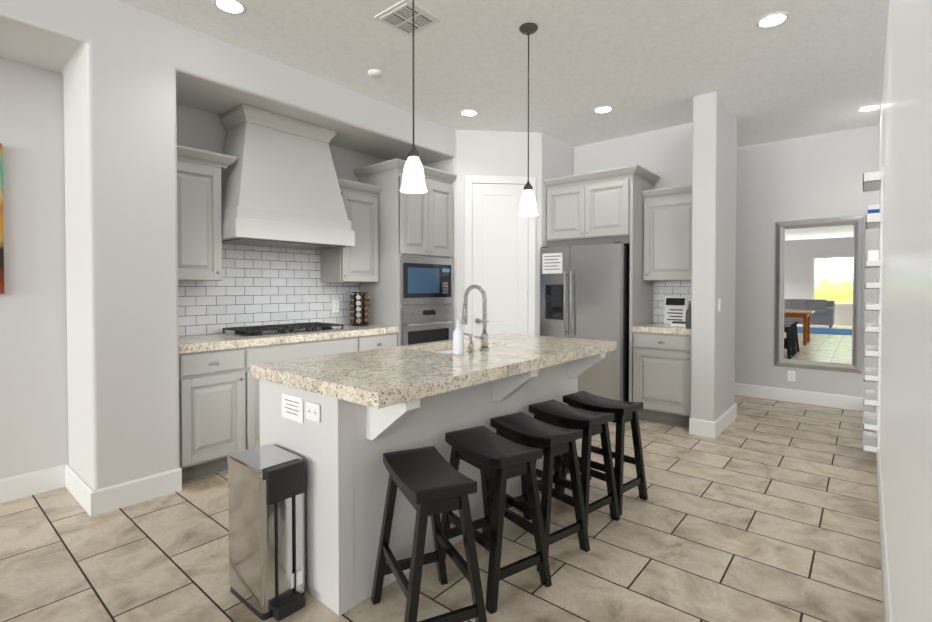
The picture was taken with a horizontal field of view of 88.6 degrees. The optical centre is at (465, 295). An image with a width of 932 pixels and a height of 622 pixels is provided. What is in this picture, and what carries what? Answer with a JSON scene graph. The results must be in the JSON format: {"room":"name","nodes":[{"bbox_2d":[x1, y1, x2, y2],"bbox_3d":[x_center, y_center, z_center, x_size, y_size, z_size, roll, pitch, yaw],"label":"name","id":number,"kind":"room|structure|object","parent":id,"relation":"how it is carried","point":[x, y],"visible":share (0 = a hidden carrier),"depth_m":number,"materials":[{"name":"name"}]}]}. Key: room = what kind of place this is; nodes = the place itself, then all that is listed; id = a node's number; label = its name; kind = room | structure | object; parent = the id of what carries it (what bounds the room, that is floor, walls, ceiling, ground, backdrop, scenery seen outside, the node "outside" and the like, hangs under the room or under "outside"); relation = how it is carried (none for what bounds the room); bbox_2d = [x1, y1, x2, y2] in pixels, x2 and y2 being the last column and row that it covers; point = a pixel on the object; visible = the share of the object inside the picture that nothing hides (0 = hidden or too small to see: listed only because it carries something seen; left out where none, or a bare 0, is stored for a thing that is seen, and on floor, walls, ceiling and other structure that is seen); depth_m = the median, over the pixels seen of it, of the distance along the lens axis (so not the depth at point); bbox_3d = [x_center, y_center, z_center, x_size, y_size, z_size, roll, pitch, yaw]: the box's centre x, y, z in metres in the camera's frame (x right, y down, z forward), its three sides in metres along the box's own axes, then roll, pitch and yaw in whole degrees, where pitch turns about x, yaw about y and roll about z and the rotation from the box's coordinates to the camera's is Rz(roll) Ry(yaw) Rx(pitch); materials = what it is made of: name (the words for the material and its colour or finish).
{"room":"kitchen","nodes":[
{"label":"kitchen","id":0,"kind":"room"},
{"bbox_2d":[0,57,387,478],"bbox_3d":[-3.959,-0.223,1.770,0.150,3.050,13.070,1,1,40],"label":"wall","id":1,"kind":"structure","parent":0,"point":[33,382],"depth_m":3.08,"materials":[{"name":"white paint"}]},
{"bbox_2d":[0,143,3,293],"bbox_3d":[-3.041,-0.464,2.711,0.036,0.920,0.597,1,1,40],"label":"picture","id":2,"kind":"object","parent":1,"relation":"attached to","point":[1,243],"visible":0.96,"depth_m":2.92},
{"bbox_2d":[0,464,181,516],"bbox_3d":[-3.087,1.222,2.196,0.666,0.145,3.008,1,1,40],"label":"baseboard","id":3,"kind":"structure","parent":1,"relation":"attached to","point":[101,500],"depth_m":2.99,"materials":[{"name":"white wood"}]},
{"bbox_2d":[177,145,236,280],"bbox_3d":[-2.058,-0.583,3.599,0.379,0.949,0.500,1,1,40],"label":"upper cabinet","id":4,"kind":"object","parent":1,"relation":"attached to","point":[199,216],"visible":0.58,"depth_m":3.49,"materials":[{"name":"grey wood"}]},
{"bbox_2d":[220,104,354,249],"bbox_3d":[-1.550,-0.949,4.065,0.549,1.049,1.060,1,1,40],"label":"range hood","id":5,"kind":"object","parent":1,"relation":"attached to","point":[280,187],"visible":0.92,"depth_m":3.87,"materials":[{"name":"grey paint"}]},
{"bbox_2d":[332,300,338,311],"bbox_3d":[-1.307,0.112,4.793,0.008,0.120,0.075,1,1,40],"label":"outlet","id":6,"kind":"object","parent":1,"relation":"attached to","point":[335,305],"visible":1,"depth_m":4.79,"materials":[{"name":"white plastic"}]},
{"bbox_2d":[321,178,381,282],"bbox_3d":[-1.158,-0.600,4.669,0.379,0.949,0.545,1,1,40],"label":"upper cabinet","id":7,"kind":"object","parent":1,"relation":"attached to","point":[358,262],"visible":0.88,"depth_m":4.60,"materials":[{"name":"grey wood"}]},
{"bbox_2d":[0,0,454,489],"bbox_3d":[-4.108,-0.210,0.972,0.650,3.050,11.655,1,1,40],"label":"wall","id":8,"kind":"structure","parent":0,"point":[133,76],"depth_m":2.97,"materials":[{"name":"white paint"}]},
{"bbox_2d":[0,395,883,621],"bbox_3d":[-0.287,1.387,-0.323,8.900,0.100,14.950,1,1,40],"label":"floor","id":9,"kind":"structure","parent":0,"point":[761,510],"depth_m":2.42,"materials":[{"name":"tile"}]},
{"bbox_2d":[227,444,304,620],"bbox_3d":[-0.846,0.997,2.054,0.363,0.600,0.204,1,1,40],"label":"trash can","id":10,"kind":"object","parent":9,"relation":"on","point":[266,483],"visible":1,"depth_m":1.97,"materials":[{"name":"silver metal"}]},
{"bbox_2d":[178,244,398,481],"bbox_3d":[-1.507,0.404,4.081,0.640,1.720,1.923,1,1,40],"label":"base cabinet","id":11,"kind":"object","parent":9,"relation":"on","point":[219,405],"visible":0.44,"depth_m":3.82,"materials":[{"name":"wood"}]},
{"bbox_2d":[219,322,346,337],"bbox_3d":[-1.535,0.289,4.073,0.490,0.050,0.900,1,1,40],"label":"cooktop","id":12,"kind":"object","parent":11,"relation":"in","point":[273,330],"visible":1,"depth_m":3.93,"materials":[{"name":"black metal"}]},
{"bbox_2d":[349,292,369,325],"bbox_3d":[-1.060,0.135,4.768,0.173,0.334,0.173,1,1,40],"label":"spice rack","id":13,"kind":"object","parent":11,"relation":"on","point":[354,321],"visible":1,"depth_m":4.74,"materials":[{"name":"black plastic"}]},
{"bbox_2d":[353,158,456,345],"bbox_3d":[-0.623,-0.027,5.069,0.694,2.548,0.859,1,1,40],"label":"tall cabinet","id":14,"kind":"object","parent":9,"relation":"on","point":[410,292],"visible":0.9,"depth_m":4.79,"materials":[{"name":"grey wood"}]},
{"bbox_2d":[371,446,486,621],"bbox_3d":[-0.157,0.989,1.900,0.341,0.621,0.454,0,1,-25],"label":"stool","id":15,"kind":"object","parent":9,"relation":"on","point":[432,482],"visible":1,"depth_m":1.78,"materials":[{"name":"black paint"}]},
{"bbox_2d":[254,345,604,615],"bbox_3d":[-0.002,0.839,2.851,0.900,0.892,2.092,1,1,40],"label":"kitchen island","id":16,"kind":"object","parent":9,"relation":"on","point":[340,424],"depth_m":2.08,"materials":[{"name":"white paint"}]},
{"bbox_2d":[250,333,615,408],"bbox_3d":[-0.001,0.364,2.853,0.970,0.058,2.136,1,1,40],"label":"island countertop","id":17,"kind":"structure","parent":16,"relation":"on","point":[374,378],"depth_m":2.33,"materials":[{"name":"beige stone"}]},
{"bbox_2d":[453,319,463,354],"bbox_3d":[-0.044,0.236,2.698,0.064,0.200,0.069,1,1,40],"label":"soap bottle","id":18,"kind":"object","parent":17,"relation":"on","point":[458,341],"visible":1,"depth_m":2.67,"materials":[{"name":"white plastic"}]},
{"bbox_2d":[461,285,488,351],"bbox_3d":[0.017,0.135,2.910,0.211,0.397,0.177,1,1,40],"label":"faucet","id":19,"kind":"object","parent":17,"relation":"on","point":[484,336],"depth_m":2.90,"materials":[{"name":"silver metal"}]},
{"bbox_2d":[441,425,551,613],"bbox_3d":[0.117,0.984,2.218,0.341,0.621,0.454,-1,1,-34],"label":"stool","id":20,"kind":"object","parent":9,"relation":"on","point":[486,451],"visible":0.94,"depth_m":2.11,"materials":[{"name":"black paint"}]},
{"bbox_2d":[482,412,589,571],"bbox_3d":[0.356,0.980,2.488,0.341,0.621,0.454,-1,1,-37],"label":"stool","id":21,"kind":"object","parent":9,"relation":"on","point":[549,440],"visible":0.85,"depth_m":2.39,"materials":[{"name":"black paint"}]},
{"bbox_2d":[528,399,619,529],"bbox_3d":[0.607,0.975,2.793,0.341,0.621,0.454,-1,1,-40],"label":"stool","id":22,"kind":"object","parent":9,"relation":"on","point":[590,424],"visible":0.77,"depth_m":2.70,"materials":[{"name":"black paint"}]},
{"bbox_2d":[540,242,629,401],"bbox_3d":[1.375,0.356,5.247,0.915,1.777,0.759,1,1,40],"label":"refrigerator","id":23,"kind":"object","parent":9,"relation":"on","point":[584,291],"visible":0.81,"depth_m":4.89,"materials":[{"name":"silver metal"}]},
{"bbox_2d":[561,391,647,515],"bbox_3d":[0.865,0.970,3.046,0.341,0.621,0.454,-1,1,-42],"label":"stool","id":24,"kind":"object","parent":9,"relation":"on","point":[624,412],"visible":0.75,"depth_m":2.95,"materials":[{"name":"black paint"}]},
{"bbox_2d":[632,281,690,426],"bbox_3d":[2.077,0.551,4.836,0.571,1.400,0.626,1,1,40],"label":"base cabinet","id":25,"kind":"object","parent":9,"relation":"on","point":[661,371],"visible":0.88,"depth_m":4.64,"materials":[{"name":"grey wood"}]},
{"bbox_2d":[664,297,686,323],"bbox_3d":[2.221,0.162,5.066,0.220,0.290,0.043,1,1,40],"label":"sign","id":26,"kind":"object","parent":25,"relation":"on","point":[675,308],"visible":0.96,"depth_m":5.06,"materials":[{"name":"white paper"}]},
{"bbox_2d":[671,321,685,326],"bbox_3d":[2.147,0.289,4.779,0.160,0.045,0.120,1,1,40],"label":"tray","id":27,"kind":"object","parent":25,"relation":"on","point":[678,323],"visible":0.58,"depth_m":4.74,"materials":[{"name":"white plastic"}]},
{"bbox_2d":[423,129,572,335],"bbox_3d":[0.334,-0.290,5.860,1.460,3.050,1.585,1,1,40],"label":"wall","id":28,"kind":"structure","parent":0,"point":[490,153],"depth_m":5.27,"materials":[{"name":"white paint"}]},
{"bbox_2d":[464,175,535,337],"bbox_3d":[0.377,-0.031,5.272,0.560,2.550,0.584,1,1,40],"label":"door","id":29,"kind":"structure","parent":28,"relation":"attached to","point":[499,248],"depth_m":5.27,"materials":[{"name":"white wood"}]},
{"bbox_2d":[117,0,888,147],"bbox_3d":[-0.287,-1.763,-0.375,8.900,0.100,14.950,1,1,40],"label":"ceiling","id":30,"kind":"structure","parent":0,"point":[811,67],"depth_m":3.58,"materials":[{"name":"paint"}]},
{"bbox_2d":[212,0,246,14],"bbox_3d":[-1.441,-1.763,2.915,0.190,0.007,0.190,1,1,40],"label":"recessed light","id":31,"kind":"object","parent":30,"relation":"in","point":[235,7],"visible":1,"depth_m":2.92,"materials":[{"name":"white"}]},
{"bbox_2d":[368,69,382,78],"bbox_3d":[-0.726,-1.764,3.829,0.120,0.035,0.120,1,1,40],"label":"smoke detector","id":32,"kind":"object","parent":30,"relation":"attached to","point":[375,74],"visible":1,"depth_m":3.79,"materials":[{"name":"white plastic"}]},
{"bbox_2d":[374,0,440,35],"bbox_3d":[-0.371,-1.761,3.054,0.300,0.016,0.300,1,1,40],"label":"ceiling vent","id":33,"kind":"object","parent":30,"relation":"in","point":[398,16],"visible":0.98,"depth_m":3.03,"materials":[{"name":"white metal"}]},
{"bbox_2d":[400,0,426,192],"bbox_3d":[-0.261,-1.139,2.371,0.136,1.237,0.136,1,1,40],"label":"pendant light","id":34,"kind":"object","parent":30,"relation":"hanging from","point":[413,180],"visible":1,"depth_m":2.35,"materials":[{"name":"white glass"}]},
{"bbox_2d":[459,109,477,116],"bbox_3d":[0.028,-1.793,4.710,0.190,0.007,0.190,1,1,40],"label":"recessed light","id":35,"kind":"object","parent":30,"relation":"in","point":[468,112],"visible":1,"depth_m":4.70,"materials":[{"name":"white"}]},
{"bbox_2d":[518,23,537,216],"bbox_3d":[0.414,-1.152,3.175,0.136,1.237,0.136,1,1,40],"label":"pendant light","id":36,"kind":"object","parent":30,"relation":"hanging from","point":[528,207],"visible":1,"depth_m":3.15,"materials":[{"name":"white glass"}]},
{"bbox_2d":[593,106,612,113],"bbox_3d":[1.327,-1.791,4.624,0.190,0.007,0.190,1,1,40],"label":"recessed light","id":37,"kind":"object","parent":30,"relation":"in","point":[603,109],"visible":1,"depth_m":4.61,"materials":[{"name":"white"}]},
{"bbox_2d":[755,12,789,28],"bbox_3d":[1.973,-1.766,3.076,0.190,0.007,0.190,1,1,40],"label":"recessed light","id":38,"kind":"object","parent":30,"relation":"in","point":[772,20],"visible":1,"depth_m":3.07,"materials":[{"name":"white"}]},
{"bbox_2d":[856,104,880,111],"bbox_3d":[3.872,-1.791,4.589,0.190,0.007,0.190,1,1,40],"label":"recessed light","id":39,"kind":"object","parent":30,"relation":"in","point":[869,108],"visible":0.98,"depth_m":4.59,"materials":[{"name":"white"}]},
{"bbox_2d":[573,123,734,403],"bbox_3d":[2.028,-0.282,5.373,1.760,3.050,0.150,1,1,40],"label":"wall","id":40,"kind":"structure","parent":0,"point":[664,152],"depth_m":5.25,"materials":[{"name":"grey paint"}]},
{"bbox_2d":[544,164,659,401],"bbox_3d":[1.489,-0.023,5.288,1.046,2.533,0.676,1,1,40],"label":"cabinet","id":41,"kind":"object","parent":40,"relation":"attached to","point":[606,206],"visible":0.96,"depth_m":4.97,"materials":[{"name":"grey wood"}]},
{"bbox_2d":[642,184,691,280],"bbox_3d":[2.157,-0.614,4.912,0.571,0.929,0.378,1,1,40],"label":"upper cabinet","id":42,"kind":"object","parent":40,"relation":"attached to","point":[667,248],"visible":0.67,"depth_m":4.82,"materials":[{"name":"grey wood"}]},
{"bbox_2d":[689,92,736,420],"bbox_3d":[2.341,-0.269,4.542,0.210,3.050,0.720,1,1,40],"label":"wall","id":43,"kind":"structure","parent":0,"point":[699,153],"depth_m":4.29,"materials":[{"name":"grey paint"}]},
{"bbox_2d":[718,298,720,311],"bbox_3d":[2.291,0.090,4.315,0.010,0.120,0.075,1,1,40],"label":"light switch","id":44,"kind":"object","parent":43,"relation":"attached to","point":[719,304],"visible":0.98,"depth_m":4.30,"materials":[{"name":"white plastic"}]},
{"bbox_2d":[712,403,736,438],"bbox_3d":[2.466,1.184,4.536,0.016,0.145,0.870,1,1,40],"label":"baseboard","id":45,"kind":"structure","parent":43,"relation":"attached to","point":[716,428],"depth_m":4.46,"materials":[{"name":"white wood"}]},
{"bbox_2d":[735,124,879,396],"bbox_3d":[2.806,-0.300,6.456,4.478,3.050,0.150,1,1,40],"label":"wall","id":46,"kind":"structure","parent":0,"point":[819,176],"depth_m":5.57,"materials":[{"name":"grey paint"}]},
{"bbox_2d":[787,370,794,380],"bbox_3d":[3.781,0.940,5.553,0.075,0.120,0.008,1,1,40],"label":"electrical outlet","id":47,"kind":"object","parent":46,"relation":"attached to","point":[791,376],"visible":1,"depth_m":5.55,"materials":[{"name":"white plastic"}]},
{"bbox_2d":[734,383,872,411],"bbox_3d":[2.740,1.153,6.425,4.147,0.145,0.016,1,1,40],"label":"baseboard","id":48,"kind":"structure","parent":46,"relation":"attached to","point":[818,398],"depth_m":5.47,"materials":[{"name":"white wood"}]},
{"bbox_2d":[774,215,864,373],"bbox_3d":[3.952,-0.007,5.375,0.810,1.700,0.034,1,1,40],"label":"wall mirror","id":49,"kind":"object","parent":46,"relation":"attached to","point":[819,290],"visible":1,"depth_m":5.36,"materials":[{"name":"silver metal"}]},
{"bbox_2d":[876,0,931,621],"bbox_3d":[2.330,-0.236,2.527,0.150,3.050,6.480,1,1,40],"label":"wall","id":50,"kind":"structure","parent":0,"point":[905,159],"depth_m":1.25,"materials":[{"name":"white paint"}]},
{"bbox_2d":[863,167,883,452],"bbox_3d":[3.105,0.121,3.664,0.115,2.100,0.450,1,1,40],"label":"shelf rack","id":51,"kind":"object","parent":50,"relation":"attached to","point":[872,181],"visible":0.98,"depth_m":3.50,"materials":[{"name":"white"}]},
{"bbox_2d":[873,406,891,621],"bbox_3d":[2.266,1.216,2.604,0.016,0.145,6.479,1,1,40],"label":"baseboard","id":52,"kind":"structure","parent":50,"relation":"attached to","point":[887,610],"depth_m":2.23,"materials":[{"name":"white wood"}]}
]}

